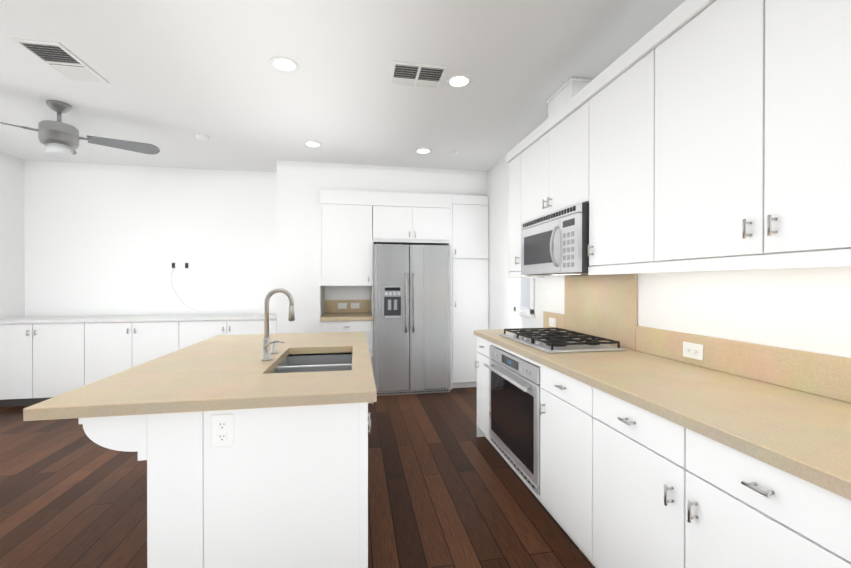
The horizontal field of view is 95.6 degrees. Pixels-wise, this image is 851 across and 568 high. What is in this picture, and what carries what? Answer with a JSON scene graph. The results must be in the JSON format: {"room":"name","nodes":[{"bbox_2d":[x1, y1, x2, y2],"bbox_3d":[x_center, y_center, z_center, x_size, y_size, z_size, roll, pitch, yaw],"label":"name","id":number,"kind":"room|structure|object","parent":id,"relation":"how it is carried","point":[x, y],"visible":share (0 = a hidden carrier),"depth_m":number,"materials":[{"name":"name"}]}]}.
{"room":"kitchen","nodes":[
{"label":"kitchen","id":0,"kind":"room"},
{"bbox_2d":[0,387,594,567],"bbox_3d":[-1.392,1.373,1.665,5.680,0.120,7.170,0,0,-10],"label":"floor","id":1,"kind":"structure","parent":0,"point":[448,487],"depth_m":2.35,"materials":[{"name":"brown wood"}]},
{"bbox_2d":[0,325,31,406],"bbox_3d":[-4.407,0.859,4.282,0.426,0.888,0.496,0,0,-10],"label":"base cabinet","id":2,"kind":"object","parent":1,"relation":"on","point":[15,340],"depth_m":4.05,"materials":[{"name":"white wood"}]},
{"bbox_2d":[32,321,83,404],"bbox_3d":[-3.962,0.859,4.362,0.480,0.888,0.496,0,0,-10],"label":"base cabinet","id":3,"kind":"object","parent":1,"relation":"on","point":[43,358],"depth_m":4.12,"materials":[{"name":"white wood"}]},
{"bbox_2d":[84,321,179,384],"bbox_3d":[-3.268,0.859,4.487,0.929,0.888,0.496,0,0,-10],"label":"base cabinet","id":4,"kind":"object","parent":1,"relation":"on","point":[110,347],"depth_m":4.23,"materials":[{"name":"white wood"}]},
{"bbox_2d":[0,313,276,324],"bbox_3d":[-3.198,0.397,4.488,2.880,0.033,0.516,0,0,-10],"label":"countertop","id":5,"kind":"structure","parent":4,"relation":"on","point":[272,316],"depth_m":4.32,"materials":[{"name":"white stone"}]},
{"bbox_2d":[78,344,375,567],"bbox_3d":[-0.800,0.875,2.223,1.045,0.874,1.719,0,0,-10],"label":"kitchen island","id":6,"kind":"object","parent":1,"relation":"on","point":[245,451],"depth_m":1.39,"materials":[{"name":"white wood"}]},
{"bbox_2d":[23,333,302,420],"bbox_3d":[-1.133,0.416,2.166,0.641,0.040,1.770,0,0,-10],"label":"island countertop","id":7,"kind":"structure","parent":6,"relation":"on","point":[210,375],"depth_m":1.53,"materials":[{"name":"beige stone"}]},
{"bbox_2d":[239,332,376,411],"bbox_3d":[-0.579,0.416,2.266,0.485,0.040,1.770,0,0,-10],"label":"island countertop","id":8,"kind":"structure","parent":6,"relation":"on","point":[355,384],"depth_m":1.55,"materials":[{"name":"beige stone"}]},
{"bbox_2d":[261,288,294,360],"bbox_3d":[-0.774,0.209,2.019,0.168,0.373,0.080,0,0,-10],"label":"faucet","id":9,"kind":"object","parent":8,"relation":"on","point":[267,342],"visible":1,"depth_m":2.02,"materials":[{"name":"silver metal"}]},
{"bbox_2d":[271,341,284,353],"bbox_3d":[-0.848,0.360,2.212,0.076,0.071,0.039,0,0,-10],"label":"soap dispenser","id":10,"kind":"object","parent":8,"relation":"on","point":[274,348],"visible":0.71,"depth_m":2.20,"materials":[{"name":"silver metal"}]},
{"bbox_2d":[271,348,350,371],"bbox_3d":[-0.595,0.534,2.086,0.414,0.219,0.714,0,0,-10],"label":"sink","id":11,"kind":"object","parent":8,"relation":"in","point":[341,358],"depth_m":2.41,"materials":[{"name":"silver metal"}]},
{"bbox_2d":[180,317,276,348],"bbox_3d":[-2.297,0.858,4.663,1.045,0.888,0.496,0,0,-10],"label":"base cabinet","id":12,"kind":"object","parent":1,"relation":"on","point":[191,332],"depth_m":4.39,"materials":[{"name":"white wood"}]},
{"bbox_2d":[320,321,371,364],"bbox_3d":[-0.991,0.865,4.883,0.604,0.872,0.726,0,0,-10],"label":"base cabinet","id":13,"kind":"object","parent":1,"relation":"on","point":[325,326],"depth_m":4.53,"materials":[{"name":"white wood"}]},
{"bbox_2d":[320,313,371,320],"bbox_3d":[-0.989,0.408,4.869,0.604,0.040,0.751,0,0,-10],"label":"countertop","id":14,"kind":"structure","parent":13,"relation":"on","point":[327,316],"depth_m":4.58,"materials":[{"name":"beige stone"}]},
{"bbox_2d":[374,243,450,395],"bbox_3d":[-0.209,0.413,4.917,0.915,1.777,0.883,0,0,-10],"label":"fridge","id":15,"kind":"object","parent":1,"relation":"on","point":[412,319],"visible":0.96,"depth_m":4.54,"materials":[{"name":"grey metal"}]},
{"bbox_2d":[450,195,488,389],"bbox_3d":[0.478,0.098,5.145,0.510,2.404,0.726,0,0,-10],"label":"tall cabinet","id":16,"kind":"object","parent":1,"relation":"on","point":[470,213],"depth_m":4.79,"materials":[{"name":"white wood"}]},
{"bbox_2d":[475,337,537,456],"bbox_3d":[0.776,0.871,3.182,0.626,0.874,0.346,0,0,-10],"label":"base cabinet","id":17,"kind":"object","parent":1,"relation":"on","point":[483,357],"depth_m":3.12,"materials":[{"name":"white wood"}]},
{"bbox_2d":[484,345,539,494],"bbox_3d":[0.829,0.829,2.608,0.673,0.718,0.792,0,0,-10],"label":"oven","id":18,"kind":"object","parent":17,"relation":"in","point":[514,402],"visible":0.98,"depth_m":2.44,"materials":[{"name":"grey metal"}]},
{"bbox_2d":[534,365,585,555],"bbox_3d":[0.993,0.876,1.981,0.626,0.874,0.488,0,0,-10],"label":"base cabinet","id":19,"kind":"object","parent":1,"relation":"on","point":[562,405],"depth_m":1.92,"materials":[{"name":"white wood"}]},
{"bbox_2d":[586,385,850,567],"bbox_3d":[1.121,0.878,1.268,0.626,0.874,0.960,0,0,-10],"label":"base cabinet","id":20,"kind":"object","parent":1,"relation":"on","point":[649,461],"depth_m":1.20,"materials":[{"name":"white wood"}]},
{"bbox_2d":[474,329,850,504],"bbox_3d":[1.072,0.419,1.471,0.651,0.040,3.820,0,0,-10],"label":"countertop","id":21,"kind":"structure","parent":20,"relation":"on","point":[805,436],"depth_m":1.27,"materials":[{"name":"beige stone"}]},
{"bbox_2d":[499,328,626,352],"bbox_3d":[0.879,0.368,2.620,0.500,0.052,0.780,0,0,-10],"label":"cooktop","id":22,"kind":"object","parent":21,"relation":"in","point":[556,341],"visible":1,"depth_m":2.41,"materials":[{"name":"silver metal"}]},
{"bbox_2d":[0,0,685,172],"bbox_3d":[-1.392,-1.486,1.654,5.680,0.120,7.170,0,0,-10],"label":"ceiling","id":23,"kind":"structure","parent":0,"point":[177,75],"depth_m":2.63,"materials":[{"name":"white paint"}]},
{"bbox_2d":[10,38,108,83],"bbox_3d":[-2.330,-1.424,2.491,0.250,0.009,0.470,0,0,-10],"label":"ceiling vent","id":24,"kind":"object","parent":23,"relation":"in","point":[62,60],"visible":1,"depth_m":2.46,"materials":[{"name":"white plastic"}]},
{"bbox_2d":[0,100,159,158],"bbox_3d":[-2.907,-1.225,3.159,1.161,0.413,0.996,0,0,-10],"label":"ceiling fan","id":25,"kind":"object","parent":23,"relation":"hanging from","point":[58,138],"visible":1,"depth_m":3.04,"materials":[{"name":"silver metal"}]},
{"bbox_2d":[195,134,209,140],"bbox_3d":[-2.165,-1.417,3.745,0.124,0.034,0.124,0,0,-10],"label":"smoke detector","id":26,"kind":"object","parent":23,"relation":"attached to","point":[201,137],"visible":1,"depth_m":3.71,"materials":[{"name":"white plastic"}]},
{"bbox_2d":[270,56,298,72],"bbox_3d":[-0.916,-1.424,2.508,0.180,0.009,0.180,0,0,-10],"label":"recessed light","id":27,"kind":"object","parent":23,"relation":"in","point":[284,64],"visible":1,"depth_m":2.50,"materials":[{"name":"white plastic"}]},
{"bbox_2d":[303,141,321,147],"bbox_3d":[-1.155,-1.430,3.948,0.180,0.009,0.180,0,0,-10],"label":"recessed light","id":28,"kind":"object","parent":23,"relation":"in","point":[314,144],"visible":0.98,"depth_m":3.95,"materials":[{"name":"white plastic"}]},
{"bbox_2d":[389,61,448,89],"bbox_3d":[-0.056,-1.425,2.645,0.370,0.009,0.295,0,0,-10],"label":"ceiling vent","id":29,"kind":"object","parent":23,"relation":"in","point":[414,75],"visible":1,"depth_m":2.63,"materials":[{"name":"white plastic"}]},
{"bbox_2d":[415,148,431,153],"bbox_3d":[-0.024,-1.431,4.152,0.180,0.009,0.180,0,0,-10],"label":"recessed light","id":30,"kind":"object","parent":23,"relation":"in","point":[422,150],"visible":0.96,"depth_m":4.15,"materials":[{"name":"white plastic"}]},
{"bbox_2d":[446,74,471,87],"bbox_3d":[0.236,-1.425,2.716,0.180,0.009,0.180,0,0,-10],"label":"recessed light","id":31,"kind":"object","parent":23,"relation":"in","point":[459,81],"visible":1,"depth_m":2.71,"materials":[{"name":"white plastic"}]},
{"bbox_2d":[546,77,592,117],"bbox_3d":[1.061,-1.284,2.855,0.178,0.291,0.364,0,0,-10],"label":"chase","id":32,"kind":"object","parent":23,"relation":"attached to","point":[569,89],"visible":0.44,"depth_m":2.75,"materials":[{"name":"white"}]},
{"bbox_2d":[0,152,850,357],"bbox_3d":[-1.392,-0.057,1.660,5.680,2.740,7.170,0,0,-10],"label":"wall","id":33,"kind":"structure","parent":0,"point":[82,239],"depth_m":4.57,"materials":[{"name":"white paint"}]},
{"bbox_2d":[170,261,176,275],"bbox_3d":[-3.103,-0.191,4.757,0.067,0.173,0.024,0,0,-10],"label":"outlet plates","id":34,"kind":"object","parent":33,"relation":"attached to","point":[173,265],"depth_m":4.76,"materials":[{"name":"white plastic"}]},
{"bbox_2d":[184,261,189,269],"bbox_3d":[-2.953,-0.229,4.783,0.057,0.099,0.024,0,0,-10],"label":"outlet plates","id":35,"kind":"object","parent":33,"relation":"attached to","point":[186,263],"depth_m":4.78,"materials":[{"name":"white plastic"}]},
{"bbox_2d":[320,189,371,288],"bbox_3d":[-0.958,-0.541,4.693,0.604,1.124,0.350,0,0,-10],"label":"upper cabinet","id":36,"kind":"object","parent":33,"relation":"attached to","point":[355,226],"depth_m":4.52,"materials":[{"name":"white wood"}]},
{"bbox_2d":[325,301,371,312],"bbox_3d":[-1.055,0.300,5.231,0.604,0.171,0.014,0,0,-10],"label":"backsplash","id":37,"kind":"structure","parent":33,"relation":"attached to","point":[330,306],"depth_m":5.22,"materials":[{"name":"beige stone"}]},
{"bbox_2d":[372,191,451,248],"bbox_3d":[-0.226,-0.804,5.015,0.943,0.600,0.726,0,0,-10],"label":"upper cabinet","id":38,"kind":"object","parent":33,"relation":"attached to","point":[398,218],"depth_m":4.66,"materials":[{"name":"white wood"}]},
{"bbox_2d":[512,278,534,317],"bbox_3d":[0.963,-0.215,3.812,0.035,1.060,0.470,0,0,-10],"label":"window","id":39,"kind":"structure","parent":33,"relation":"in","point":[524,297],"depth_m":3.80,"materials":[{"name":"white glass"}]},
{"bbox_2d":[506,141,543,275],"bbox_3d":[0.910,-0.618,3.267,0.331,1.039,0.261,0,0,-10],"label":"upper cabinet","id":40,"kind":"object","parent":33,"relation":"attached to","point":[513,158],"depth_m":3.22,"materials":[{"name":"white wood"}]},
{"bbox_2d":[522,86,585,222],"bbox_3d":[1.015,-0.805,2.685,0.331,0.660,0.920,0,0,-10],"label":"upper cabinet","id":41,"kind":"object","parent":33,"relation":"attached to","point":[554,153],"depth_m":2.55,"materials":[{"name":"white wood"}]},
{"bbox_2d":[521,202,590,275],"bbox_3d":[0.970,-0.267,2.619,0.441,0.407,0.770,0,0,-10],"label":"microwave","id":42,"kind":"object","parent":41,"relation":"attached to","point":[556,242],"visible":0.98,"depth_m":2.42,"materials":[{"name":"grey plastic"}]},
{"bbox_2d":[586,31,653,271],"bbox_3d":[1.140,-0.613,1.992,0.331,1.039,0.490,0,0,-10],"label":"upper cabinet","id":43,"kind":"object","parent":33,"relation":"attached to","point":[618,99],"depth_m":1.94,"materials":[{"name":"white wood"}]},
{"bbox_2d":[543,274,850,402],"bbox_3d":[1.381,0.170,1.526,0.024,0.456,3.820,0,0,-10],"label":"backsplash","id":44,"kind":"structure","parent":33,"relation":"attached to","point":[603,306],"depth_m":1.95,"materials":[{"name":"beige stone"}]},
{"bbox_2d":[650,0,850,267],"bbox_3d":[1.267,-0.610,1.289,0.331,1.039,0.940,0,0,-10],"label":"upper cabinet","id":45,"kind":"object","parent":33,"relation":"attached to","point":[699,135],"depth_m":1.30,"materials":[{"name":"white wood"}]}
]}

